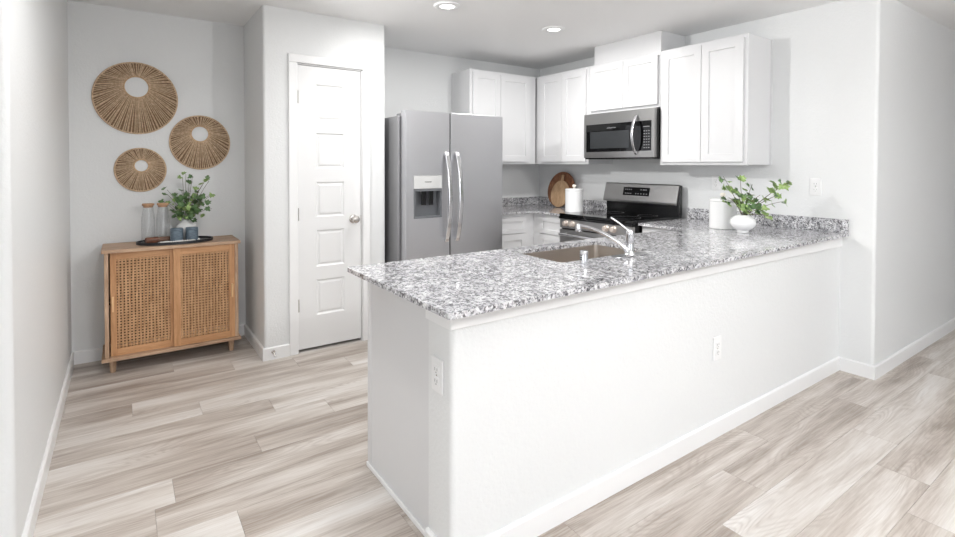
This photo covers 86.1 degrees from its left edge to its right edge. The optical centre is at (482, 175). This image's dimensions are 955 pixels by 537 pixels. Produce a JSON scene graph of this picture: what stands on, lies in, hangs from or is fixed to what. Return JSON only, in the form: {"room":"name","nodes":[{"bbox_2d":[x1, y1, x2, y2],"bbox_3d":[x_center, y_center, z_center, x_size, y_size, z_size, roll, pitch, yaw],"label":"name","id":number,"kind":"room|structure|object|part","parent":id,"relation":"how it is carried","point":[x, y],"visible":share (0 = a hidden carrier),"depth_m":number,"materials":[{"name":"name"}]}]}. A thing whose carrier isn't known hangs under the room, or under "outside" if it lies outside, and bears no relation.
{"room":"kitchen","nodes":[
{"label":"kitchen","id":0,"kind":"room"},
{"bbox_2d":[0,0,71,536],"bbox_3d":[-3.702,0.089,1.536,3.710,2.422,2.430,-1,1,-35],"label":"wall","id":1,"kind":"structure","parent":0,"point":[36,330],"depth_m":1.95,"materials":[{"name":"white paint"}]},
{"bbox_2d":[22,324,289,536],"bbox_3d":[-3.083,1.253,1.837,4.847,0.086,2.194,-1,1,-35],"label":"baseboard","id":2,"kind":"structure","parent":1,"relation":"attached to","point":[30,523],"depth_m":2.82,"materials":[{"name":"white paint"}]},
{"bbox_2d":[142,203,153,207],"bbox_3d":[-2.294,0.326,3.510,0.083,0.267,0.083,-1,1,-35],"label":"lid","id":3,"kind":"object","parent":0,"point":[145,205],"visible":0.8,"depth_m":3.49,"materials":[{"name":"brown wood"}]},
{"bbox_2d":[157,203,168,206],"bbox_3d":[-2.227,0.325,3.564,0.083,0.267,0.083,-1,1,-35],"label":"lid","id":4,"kind":"object","parent":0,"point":[158,204],"visible":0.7,"depth_m":3.54,"materials":[{"name":"brown wood"}]},
{"bbox_2d":[67,0,539,351],"bbox_3d":[-1.069,0.035,4.649,4.440,2.422,0.129,-1,1,-35],"label":"wall","id":5,"kind":"structure","parent":0,"point":[203,60],"depth_m":3.70,"materials":[{"name":"white paint"}]},
{"bbox_2d":[91,62,177,133],"bbox_3d":[-2.428,-0.543,3.587,0.504,0.504,0.020,-1,1,-35],"label":"disc","id":6,"kind":"object","parent":5,"relation":"attached to","point":[124,112],"visible":1,"depth_m":3.58,"materials":[{"name":"wicker"}]},
{"bbox_2d":[114,148,166,191],"bbox_3d":[-2.412,-0.040,3.609,0.312,0.312,0.019,-1,1,-35],"label":"disc","id":7,"kind":"object","parent":5,"relation":"attached to","point":[126,174],"visible":1,"depth_m":3.60,"materials":[{"name":"wicker"}]},
{"bbox_2d":[169,115,229,169],"bbox_3d":[-2.106,-0.247,3.819,0.404,0.404,0.020,-1,1,-35],"label":"disc","id":8,"kind":"object","parent":5,"relation":"attached to","point":[192,153],"visible":1,"depth_m":3.81,"materials":[{"name":"wicker"}]},
{"bbox_2d":[452,69,535,163],"bbox_3d":[0.135,-0.566,5.190,0.836,0.900,0.348,-1,1,-35],"label":"upper cabinet","id":9,"kind":"object","parent":5,"relation":"attached to","point":[511,97],"visible":0.73,"depth_m":5.07,"materials":[{"name":"white paint"}]},
{"bbox_3d":[0.044,-0.562,4.925,0.324,0.850,0.019,-1,1,-35],"label":"door","id":10,"kind":"part","parent":9,"relation":"part of","materials":[{"name":"white paint"}]},
{"bbox_3d":[0.334,-0.565,5.129,0.378,0.850,0.019,-1,1,-35],"label":"door","id":11,"kind":"part","parent":9,"relation":"part of","materials":[{"name":"white paint"}]},
{"bbox_2d":[502,196,538,205],"bbox_3d":[0.173,0.284,5.435,1.171,0.088,0.020,-1,1,-35],"label":"backsplash","id":12,"kind":"structure","parent":5,"relation":"attached to","point":[512,201],"depth_m":5.60,"materials":[{"name":"stone"}]},
{"bbox_2d":[244,5,384,347],"bbox_3d":[-1.309,0.047,3.999,0.895,2.422,0.658,-1,1,-35],"label":"wall","id":13,"kind":"structure","parent":0,"point":[272,33],"depth_m":3.60,"materials":[{"name":"white paint"}]},
{"bbox_2d":[297,65,360,349],"bbox_3d":[-1.107,0.229,3.735,0.478,2.025,0.106,-1,1,-35],"label":"door","id":14,"kind":"structure","parent":13,"relation":"in","point":[328,99],"depth_m":3.75,"materials":[{"name":"white paint"}]},
{"bbox_3d":[-0.951,0.327,3.825,0.066,0.066,0.071,-1,1,-35],"label":"knob","id":15,"kind":"part","parent":14,"relation":"part of","materials":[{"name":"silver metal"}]},
{"bbox_2d":[288,53,369,355],"bbox_3d":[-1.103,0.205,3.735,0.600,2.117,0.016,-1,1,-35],"label":"trim","id":16,"kind":"structure","parent":13,"relation":"attached to","point":[293,59],"depth_m":3.59,"materials":[{"name":"white paint"}]},
{"bbox_2d":[33,330,954,536],"bbox_3d":[1.633,1.360,1.177,12.200,0.080,9.200,-1,1,-35],"label":"floor","id":17,"kind":"structure","parent":0,"point":[213,440],"depth_m":2.30,"materials":[{"name":"plastic"}]},
{"bbox_2d":[101,235,240,372],"bbox_3d":[-2.166,0.865,3.586,0.808,0.798,0.351,-1,1,-35],"label":"sideboard","id":18,"kind":"object","parent":17,"relation":"on","point":[163,298],"visible":0.99,"depth_m":3.46,"materials":[{"name":"brown wood"}]},
{"bbox_3d":[-2.476,0.826,3.373,0.022,0.670,0.333,-1,1,-35],"label":"panel","id":19,"kind":"part","parent":18,"relation":"part of","materials":[{"name":"brown wood"}]},
{"bbox_3d":[-2.382,1.227,3.297,0.042,0.084,0.042,-1,1,-35],"label":"leg","id":20,"kind":"part","parent":18,"relation":"part of","materials":[{"name":"brown wood"}]},
{"bbox_3d":[-2.364,0.826,3.270,0.012,0.097,0.015,-1,1,-35],"label":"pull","id":21,"kind":"part","parent":18,"relation":"part of","materials":[{"name":"brown wood"}]},
{"bbox_3d":[-2.235,0.827,3.379,0.363,0.667,0.018,-1,1,-35],"label":"cane door","id":22,"kind":"part","parent":18,"relation":"part of","materials":[{"name":"brown wicker"}]},
{"bbox_3d":[-2.235,0.516,3.373,0.293,0.046,0.017,-1,1,-35],"label":"rail","id":23,"kind":"part","parent":18,"relation":"part of","materials":[{"name":"brown wood"}]},
{"bbox_3d":[-2.236,0.827,3.379,0.297,0.579,0.002,-1,1,-35],"label":"cane panel","id":24,"kind":"part","parent":18,"relation":"part of","materials":[{"name":"brown wicker"}]},
{"bbox_3d":[-2.236,1.137,3.385,0.293,0.046,0.017,-1,1,-35],"label":"rail","id":25,"kind":"part","parent":18,"relation":"part of","materials":[{"name":"brown wood"}]},
{"bbox_3d":[-2.259,0.820,3.720,0.732,0.670,0.010,-1,1,-35],"label":"panel","id":26,"kind":"part","parent":18,"relation":"part of","materials":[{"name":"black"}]},
{"bbox_3d":[-2.166,1.169,3.590,0.808,0.022,0.347,-1,1,-35],"label":"board","id":27,"kind":"part","parent":18,"relation":"part of","materials":[{"name":"brown wood"}]},
{"bbox_2d":[136,236,212,245],"bbox_3d":[-2.144,0.456,3.576,0.464,0.020,0.296,-1,1,-35],"label":"serving tray","id":28,"kind":"object","parent":18,"relation":"on","point":[202,238],"visible":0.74,"depth_m":3.48,"materials":[{"name":"black"}]},
{"bbox_2d":[145,236,169,242],"bbox_3d":[-2.209,0.438,3.486,0.042,0.042,0.151,1,1,40],"label":"cylinder","id":29,"kind":"object","parent":28,"relation":"on","point":[166,238],"visible":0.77,"depth_m":3.46,"materials":[{"name":"brown wood"}]},
{"bbox_2d":[170,228,182,240],"bbox_3d":[-2.103,0.411,3.518,0.079,0.097,0.079,-1,1,-35],"label":"cup","id":30,"kind":"object","parent":28,"relation":"on","point":[176,234],"visible":0.92,"depth_m":3.49,"materials":[{"name":"blue ceramic"}]},
{"bbox_2d":[160,238,199,242],"bbox_3d":[-2.066,0.451,3.501,0.048,0.017,0.247,1,2,45],"label":"bead garland","id":31,"kind":"object","parent":28,"relation":"on","point":[198,238],"visible":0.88,"depth_m":3.48,"materials":[{"name":"white"}]},
{"bbox_2d":[158,171,215,239],"bbox_3d":[-2.109,0.213,3.651,0.394,0.488,0.161,0,1,-13],"label":"potted plant","id":32,"kind":"object","parent":28,"relation":"on","point":[190,210],"visible":0.97,"depth_m":3.64,"materials":[{"name":"green plant"}]},
{"bbox_2d":[185,227,197,239],"bbox_3d":[-2.033,0.410,3.578,0.079,0.097,0.079,-1,1,-35],"label":"cup","id":33,"kind":"object","parent":28,"relation":"on","point":[190,232],"visible":0.92,"depth_m":3.54,"materials":[{"name":"blue ceramic"}]},
{"bbox_3d":[-1.934,0.824,3.564,0.377,0.667,0.018,-1,1,-35],"label":"cane door","id":34,"kind":"part","parent":18,"relation":"part of","materials":[{"name":"brown wicker"}]},
{"bbox_3d":[-1.930,0.513,3.560,0.299,0.046,0.017,-1,1,-35],"label":"rail","id":35,"kind":"part","parent":18,"relation":"part of","materials":[{"name":"brown wood"}]},
{"bbox_3d":[-1.931,0.824,3.566,0.303,0.579,0.002,-1,1,-35],"label":"cane panel","id":36,"kind":"part","parent":18,"relation":"part of","materials":[{"name":"brown wicker"}]},
{"bbox_3d":[-1.932,1.134,3.572,0.299,0.046,0.017,-1,1,-35],"label":"rail","id":37,"kind":"part","parent":18,"relation":"part of","materials":[{"name":"brown wood"}]},
{"bbox_3d":[-1.814,1.221,3.696,0.042,0.084,0.042,-1,1,-35],"label":"leg","id":38,"kind":"part","parent":18,"relation":"part of","materials":[{"name":"brown wood"}]},
{"bbox_3d":[-1.859,0.819,3.807,0.022,0.670,0.333,-1,1,-35],"label":"panel","id":39,"kind":"part","parent":18,"relation":"part of","materials":[{"name":"brown wood"}]},
{"bbox_2d":[366,281,428,536],"bbox_3d":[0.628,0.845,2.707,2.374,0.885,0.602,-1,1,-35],"label":"peninsula end panel","id":40,"kind":"object","parent":17,"relation":"on","point":[398,328],"visible":0.26,"depth_m":2.01,"materials":[{"name":"white paint"}]},
{"bbox_3d":[-0.344,1.288,2.040,0.009,0.020,0.590,-1,1,-35],"label":"trim","id":41,"kind":"part","parent":40,"relation":"part of","materials":[{"name":"white paint"}]},
{"bbox_2d":[347,208,848,319],"bbox_3d":[0.811,0.345,2.874,3.074,0.108,1.221,-1,1,-35],"label":"countertop","id":42,"kind":"structure","parent":40,"relation":"on","point":[456,286],"depth_m":2.22,"materials":[{"name":"stone"}]},
{"bbox_2d":[524,245,636,261],"bbox_3d":[0.506,0.509,2.614,0.669,0.211,0.409,-1,1,-35],"label":"sink","id":43,"kind":"object","parent":42,"relation":"in","point":[594,251],"visible":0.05,"depth_m":2.83,"materials":[{"name":"silver metal"}]},
{"bbox_2d":[579,250,588,264],"bbox_3d":[0.451,0.361,2.264,0.044,0.058,0.044,-1,1,-35],"label":"sink air gap","id":44,"kind":"object","parent":42,"relation":"in","point":[583,253],"visible":1,"depth_m":2.25,"materials":[{"name":"silver metal"}]},
{"bbox_2d":[576,217,647,258],"bbox_3d":[0.649,0.292,2.547,0.260,0.186,0.266,-1,1,-35],"label":"kitchen faucet","id":45,"kind":"object","parent":42,"relation":"on","point":[628,248],"visible":1,"depth_m":2.46,"materials":[{"name":"silver metal"}]},
{"bbox_3d":[0.599,0.309,2.513,0.245,0.125,0.025,1,1,29],"label":"spout","id":46,"kind":"part","parent":45,"relation":"part of","materials":[{"name":"silver metal"}]},
{"bbox_3d":[0.671,0.238,2.472,0.097,0.075,0.024,0,1,10],"label":"lever","id":47,"kind":"part","parent":45,"relation":"part of","materials":[{"name":"silver metal"}]},
{"bbox_3d":[0.714,0.384,2.467,0.246,0.007,0.056,-1,1,-35],"label":"deck plate","id":48,"kind":"part","parent":45,"relation":"part of","materials":[{"name":"silver metal"}]},
{"bbox_2d":[709,193,736,229],"bbox_3d":[1.681,0.244,3.567,0.178,0.248,0.178,-1,1,-35],"label":"ceramic canister","id":49,"kind":"object","parent":42,"relation":"on","point":[720,213],"visible":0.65,"depth_m":3.50,"materials":[{"name":"white ceramic"}]},
{"bbox_3d":[1.682,0.168,3.565,0.178,0.022,0.178,-1,1,-35],"label":"lid","id":50,"kind":"part","parent":49,"relation":"part of","materials":[{"name":"white ceramic"}]},
{"bbox_2d":[718,175,791,232],"bbox_3d":[1.770,0.183,3.349,0.497,0.378,0.227,0,1,-6],"label":"vase","id":51,"kind":"object","parent":42,"relation":"on","point":[744,222],"visible":1,"depth_m":3.30,"materials":[{"name":"white ceramic"}]},
{"bbox_2d":[385,110,502,261],"bbox_3d":[-0.413,0.374,4.403,0.939,1.756,0.897,-1,1,-35],"label":"refrigerator","id":52,"kind":"object","parent":17,"relation":"on","point":[443,171],"visible":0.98,"depth_m":4.04,"materials":[{"name":"grey paint"}]},
{"bbox_3d":[-0.440,0.340,3.992,0.383,1.671,0.083,-1,1,-35],"label":"freezer door","id":53,"kind":"part","parent":52,"relation":"part of","materials":[{"name":"silver metal"}]},
{"bbox_3d":[-0.422,0.051,3.958,0.246,0.100,0.023,-1,1,-35],"label":"dispenser panel","id":54,"kind":"part","parent":52,"relation":"part of","materials":[{"name":"grey plastic"}]},
{"bbox_3d":[-0.265,0.170,4.008,0.035,0.714,0.088,-1,1,-35],"label":"handle","id":55,"kind":"part","parent":52,"relation":"part of","materials":[{"name":"silver metal"}]},
{"bbox_3d":[-0.184,0.169,4.065,0.035,0.714,0.088,-1,1,-35],"label":"handle","id":56,"kind":"part","parent":52,"relation":"part of","materials":[{"name":"silver metal"}]},
{"bbox_3d":[-0.062,0.335,4.258,0.519,1.671,0.083,-1,1,-35],"label":"fridge door","id":57,"kind":"part","parent":52,"relation":"part of","materials":[{"name":"silver metal"}]},
{"bbox_2d":[502,213,533,248],"bbox_3d":[0.108,0.799,5.017,0.554,0.885,0.607,-1,1,-35],"label":"base cabinet","id":58,"kind":"object","parent":17,"relation":"on","point":[517,229],"visible":0.19,"depth_m":4.81,"materials":[{"name":"white paint"}]},
{"bbox_3d":[0.245,0.467,4.747,0.415,0.150,0.019,-1,1,-35],"label":"drawer","id":59,"kind":"part","parent":58,"relation":"part of","materials":[{"name":"white paint"}]},
{"bbox_3d":[0.245,0.836,4.754,0.415,0.572,0.019,-1,1,-35],"label":"door","id":60,"kind":"part","parent":58,"relation":"part of","materials":[{"name":"white paint"}]},
{"bbox_2d":[533,213,561,244],"bbox_3d":[0.694,0.797,5.168,0.613,0.885,1.034,-1,1,-35],"label":"base cabinet","id":61,"kind":"object","parent":17,"relation":"on","point":[546,227],"visible":0.15,"depth_m":4.78,"materials":[{"name":"white paint"}]},
{"bbox_3d":[0.645,0.838,4.722,0.019,0.572,0.328,-1,1,-35],"label":"door","id":62,"kind":"part","parent":61,"relation":"part of","materials":[{"name":"white paint"}]},
{"bbox_3d":[0.646,0.469,4.715,0.019,0.150,0.328,-1,1,-35],"label":"drawer","id":63,"kind":"part","parent":61,"relation":"part of","materials":[{"name":"white paint"}]},
{"bbox_2d":[502,196,606,215],"bbox_3d":[0.470,0.303,5.013,1.171,0.108,1.054,-1,1,-35],"label":"countertop","id":64,"kind":"structure","parent":61,"relation":"on","point":[536,204],"depth_m":5.18,"materials":[{"name":"stone"}]},
{"bbox_2d":[551,175,568,206],"bbox_3d":[0.819,0.161,5.330,0.088,0.338,0.264,-1,1,-35],"label":"cutting board","id":65,"kind":"object","parent":64,"relation":"on","point":[558,190],"visible":0.84,"depth_m":5.33,"materials":[{"name":"brown wood"}]},
{"bbox_2d":[548,172,574,205],"bbox_3d":[0.830,0.145,5.381,0.102,0.368,0.384,-1,1,-35],"label":"cutting board","id":66,"kind":"object","parent":64,"relation":"on","point":[568,178],"visible":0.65,"depth_m":5.43,"materials":[{"name":"brown wood"}]},
{"bbox_2d":[565,184,582,211],"bbox_3d":[0.869,0.212,4.820,0.170,0.258,0.170,-1,1,-35],"label":"ceramic canister","id":67,"kind":"object","parent":64,"relation":"on","point":[573,196],"visible":0.96,"depth_m":4.75,"materials":[{"name":"white ceramic"}]},
{"bbox_3d":[0.869,0.132,4.819,0.170,0.022,0.170,-1,1,-35],"label":"lid","id":68,"kind":"part","parent":67,"relation":"part of","materials":[{"name":"white ceramic"}]},
{"bbox_2d":[558,182,681,241],"bbox_3d":[1.161,0.665,4.374,0.740,1.182,0.807,-1,1,-35],"label":"electric range","id":69,"kind":"object","parent":17,"relation":"on","point":[630,204],"visible":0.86,"depth_m":4.38,"materials":[{"name":"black metal"}]},
{"bbox_3d":[0.719,0.416,4.443,0.032,0.054,0.054,-1,1,-35],"label":"knob","id":70,"kind":"part","parent":69,"relation":"part of","materials":[{"name":"silver metal"}]},
{"bbox_3d":[0.763,0.417,4.380,0.032,0.054,0.054,-1,1,-35],"label":"knob","id":71,"kind":"part","parent":69,"relation":"part of","materials":[{"name":"silver metal"}]},
{"bbox_3d":[0.886,0.515,4.172,0.060,0.023,0.692,-1,1,-35],"label":"handle","id":72,"kind":"part","parent":69,"relation":"part of","materials":[{"name":"silver metal"}]},
{"bbox_3d":[0.921,0.767,4.202,0.032,0.585,0.784,-1,1,-35],"label":"oven door","id":73,"kind":"part","parent":69,"relation":"part of","materials":[{"name":"silver metal"}]},
{"bbox_3d":[0.925,0.424,4.198,0.024,0.080,0.788,-1,1,-35],"label":"knob panel","id":74,"kind":"part","parent":69,"relation":"part of","materials":[{"name":"silver metal"}]},
{"bbox_3d":[0.979,0.424,4.073,0.032,0.054,0.054,-1,1,-35],"label":"knob","id":75,"kind":"part","parent":69,"relation":"part of","materials":[{"name":"silver metal"}]},
{"bbox_3d":[1.024,0.425,4.010,0.032,0.054,0.054,-1,1,-35],"label":"knob","id":76,"kind":"part","parent":69,"relation":"part of","materials":[{"name":"silver metal"}]},
{"bbox_2d":[559,210,680,223],"bbox_3d":[1.162,0.347,4.362,0.617,0.026,0.793,-1,1,-35],"label":"cooktop","id":77,"kind":"object","parent":69,"relation":"in","point":[598,216],"depth_m":4.29,"materials":[{"name":"black glass"}]},
{"bbox_3d":[1.402,0.158,4.548,0.067,0.172,0.782,-1,1,-35],"label":"control panel","id":78,"kind":"part","parent":69,"relation":"part of","materials":[{"name":"silver metal"}]},
{"bbox_2d":[642,226,669,232],"bbox_3d":[1.730,0.828,3.701,0.607,0.885,0.943,-1,1,-35],"label":"base cabinet","id":79,"kind":"object","parent":17,"relation":"on","point":[644,228],"visible":0.04,"depth_m":3.85,"materials":[{"name":"white paint"}]},
{"bbox_2d":[68,0,954,68],"bbox_3d":[1.638,-1.152,1.129,12.200,0.100,9.200,-1,1,-35],"label":"ceiling","id":80,"kind":"structure","parent":0,"point":[507,32],"depth_m":3.70,"materials":[{"name":"white paint"}]},
{"bbox_2d":[434,1,459,10],"bbox_3d":[-0.237,-1.146,3.459,0.180,0.010,0.180,-1,1,-35],"label":"recessed light","id":81,"kind":"object","parent":80,"relation":"in","point":[445,5],"visible":1,"depth_m":3.44,"materials":[{"name":"white paint"}]},
{"bbox_2d":[542,26,564,32],"bbox_3d":[0.567,-1.156,4.043,0.180,0.010,0.180,-1,1,-35],"label":"recessed light","id":82,"kind":"object","parent":80,"relation":"in","point":[550,29],"visible":1,"depth_m":4.03,"materials":[{"name":"white paint"}]},
{"bbox_2d":[429,247,839,536],"bbox_3d":[1.083,0.849,2.564,2.997,0.885,0.152,-1,1,-35],"label":"wall","id":83,"kind":"structure","parent":0,"point":[533,409],"depth_m":2.04,"materials":[{"name":"white paint"}]},
{"bbox_2d":[432,355,442,395],"bbox_3d":[-0.150,0.665,1.702,0.009,0.116,0.072,-1,1,-35],"label":"wall outlet","id":84,"kind":"object","parent":83,"relation":"attached to","point":[437,364],"visible":1,"depth_m":1.69,"materials":[{"name":"white plastic"}]},
{"bbox_2d":[434,364,438,374],"bbox_3d":[-0.152,0.646,1.701,0.004,0.029,0.034,-1,1,-35],"label":"receptacle","id":85,"kind":"object","parent":84,"relation":"attached to","point":[436,366],"depth_m":1.70,"materials":[{"name":"grey plastic"}]},
{"bbox_2d":[434,375,438,386],"bbox_3d":[-0.152,0.685,1.702,0.004,0.029,0.034,-1,1,-35],"label":"receptacle","id":86,"kind":"object","parent":84,"relation":"attached to","point":[436,377],"depth_m":1.70,"materials":[{"name":"grey plastic"}]},
{"bbox_2d":[426,238,842,330],"bbox_3d":[1.083,0.442,2.547,3.009,0.070,0.166,-1,1,-35],"label":"trim","id":87,"kind":"structure","parent":83,"relation":"attached to","point":[521,310],"depth_m":2.10,"materials":[{"name":"white paint"}]},
{"bbox_2d":[713,335,720,360],"bbox_3d":[1.161,0.853,2.521,0.072,0.116,0.009,-1,1,-35],"label":"wall outlet","id":88,"kind":"object","parent":83,"relation":"attached to","point":[716,340],"visible":1,"depth_m":2.51,"materials":[{"name":"white plastic"}]},
{"bbox_2d":[539,0,954,365],"bbox_3d":[3.215,0.024,5.730,4.148,2.422,3.290,-1,1,-35],"label":"wall","id":89,"kind":"structure","parent":0,"point":[863,91],"depth_m":3.50,"materials":[{"name":"white paint"}]},
{"bbox_2d":[539,196,606,209],"bbox_3d":[0.947,0.288,5.335,0.020,0.088,1.033,-1,1,-35],"label":"backsplash","id":90,"kind":"structure","parent":89,"relation":"attached to","point":[587,204],"depth_m":5.12,"materials":[{"name":"stone"}]},
{"bbox_2d":[535,67,611,163],"bbox_3d":[0.810,-0.565,5.230,0.349,0.900,1.049,-1,1,-35],"label":"upper cabinet","id":91,"kind":"object","parent":89,"relation":"attached to","point":[561,99],"visible":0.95,"depth_m":4.97,"materials":[{"name":"white paint"}]},
{"bbox_3d":[0.693,-0.564,5.109,0.019,0.850,0.313,-1,1,-35],"label":"door","id":92,"kind":"part","parent":91,"relation":"part of","materials":[{"name":"white paint"}]},
{"bbox_3d":[0.785,-0.561,5.014,0.020,0.900,0.724,-1,1,-35],"label":"frame","id":93,"kind":"part","parent":91,"relation":"part of","materials":[{"name":"white paint"}]},
{"bbox_3d":[0.874,-0.559,4.852,0.019,0.850,0.308,-1,1,-35],"label":"door","id":94,"kind":"part","parent":91,"relation":"part of","materials":[{"name":"white paint"}]},
{"bbox_2d":[589,31,684,114],"bbox_3d":[1.333,-0.862,4.482,0.349,0.610,0.766,-1,1,-35],"label":"upper cabinet","id":95,"kind":"object","parent":89,"relation":"attached to","point":[625,75],"visible":0.86,"depth_m":4.32,"materials":[{"name":"white paint"}]},
{"bbox_3d":[1.103,-0.780,4.523,0.019,0.394,0.370,-1,1,-35],"label":"door","id":96,"kind":"part","parent":95,"relation":"part of","materials":[{"name":"white paint"}]},
{"bbox_2d":[584,108,660,159],"bbox_3d":[1.283,-0.345,4.454,0.470,0.404,0.756,-1,1,-35],"label":"microwave oven","id":97,"kind":"object","parent":95,"relation":"attached to","point":[629,134],"visible":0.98,"depth_m":4.31,"materials":[{"name":"silver metal"}]},
{"bbox_3d":[1.132,-0.329,4.414,0.025,0.244,0.597,-1,1,-35],"label":"door glass","id":98,"kind":"part","parent":97,"relation":"part of","materials":[{"name":"black glass"}]},
{"bbox_3d":[1.241,-0.333,4.168,0.073,0.326,0.024,-1,1,-35],"label":"handle","id":99,"kind":"part","parent":97,"relation":"part of","materials":[{"name":"silver metal"}]},
{"bbox_3d":[1.335,-0.323,4.125,0.026,0.244,0.102,-1,1,-35],"label":"control panel","id":100,"kind":"part","parent":97,"relation":"part of","materials":[{"name":"black glass"}]},
{"bbox_3d":[1.215,-0.777,4.400,0.020,0.443,0.764,-1,1,-35],"label":"frame","id":101,"kind":"part","parent":95,"relation":"part of","materials":[{"name":"white paint"}]},
{"bbox_3d":[1.310,-0.774,4.229,0.019,0.394,0.340,-1,1,-35],"label":"door","id":102,"kind":"part","parent":95,"relation":"part of","materials":[{"name":"white paint"}]},
{"bbox_2d":[425,318,954,536],"bbox_3d":[2.845,1.233,3.565,7.067,0.086,0.212,-1,1,-32],"label":"baseboard","id":103,"kind":"structure","parent":89,"relation":"attached to","point":[540,521],"depth_m":2.37,"materials":[{"name":"white paint"}]},
{"bbox_2d":[660,33,772,164],"bbox_3d":[1.756,-0.533,3.886,0.350,0.908,0.704,-1,1,-35],"label":"upper cabinet","id":104,"kind":"object","parent":89,"relation":"attached to","point":[716,95],"visible":1,"depth_m":3.69,"materials":[{"name":"white paint"}]},
{"bbox_3d":[1.529,-0.534,3.922,0.019,0.860,0.333,-1,1,-35],"label":"door","id":105,"kind":"part","parent":104,"relation":"part of","materials":[{"name":"white paint"}]},
{"bbox_3d":[1.716,-0.528,3.655,0.019,0.860,0.311,-1,1,-35],"label":"door","id":106,"kind":"part","parent":104,"relation":"part of","materials":[{"name":"white paint"}]},
{"bbox_2d":[712,175,720,189],"bbox_3d":[1.856,0.056,4.050,0.009,0.116,0.072,-1,1,-35],"label":"wall outlet","id":107,"kind":"object","parent":89,"relation":"attached to","point":[716,184],"visible":1,"depth_m":4.05,"materials":[{"name":"white plastic"}]},
{"bbox_2d":[687,208,848,232],"bbox_3d":[2.041,0.321,3.780,0.020,0.088,1.153,-1,1,-35],"label":"backsplash","id":108,"kind":"structure","parent":89,"relation":"attached to","point":[788,221],"depth_m":3.56,"materials":[{"name":"stone"}]},
{"bbox_2d":[810,178,821,195],"bbox_3d":[2.265,0.076,3.469,0.009,0.116,0.072,-1,1,-35],"label":"wall outlet","id":109,"kind":"object","parent":89,"relation":"attached to","point":[815,183],"visible":1,"depth_m":3.46,"materials":[{"name":"white plastic"}]}
]}

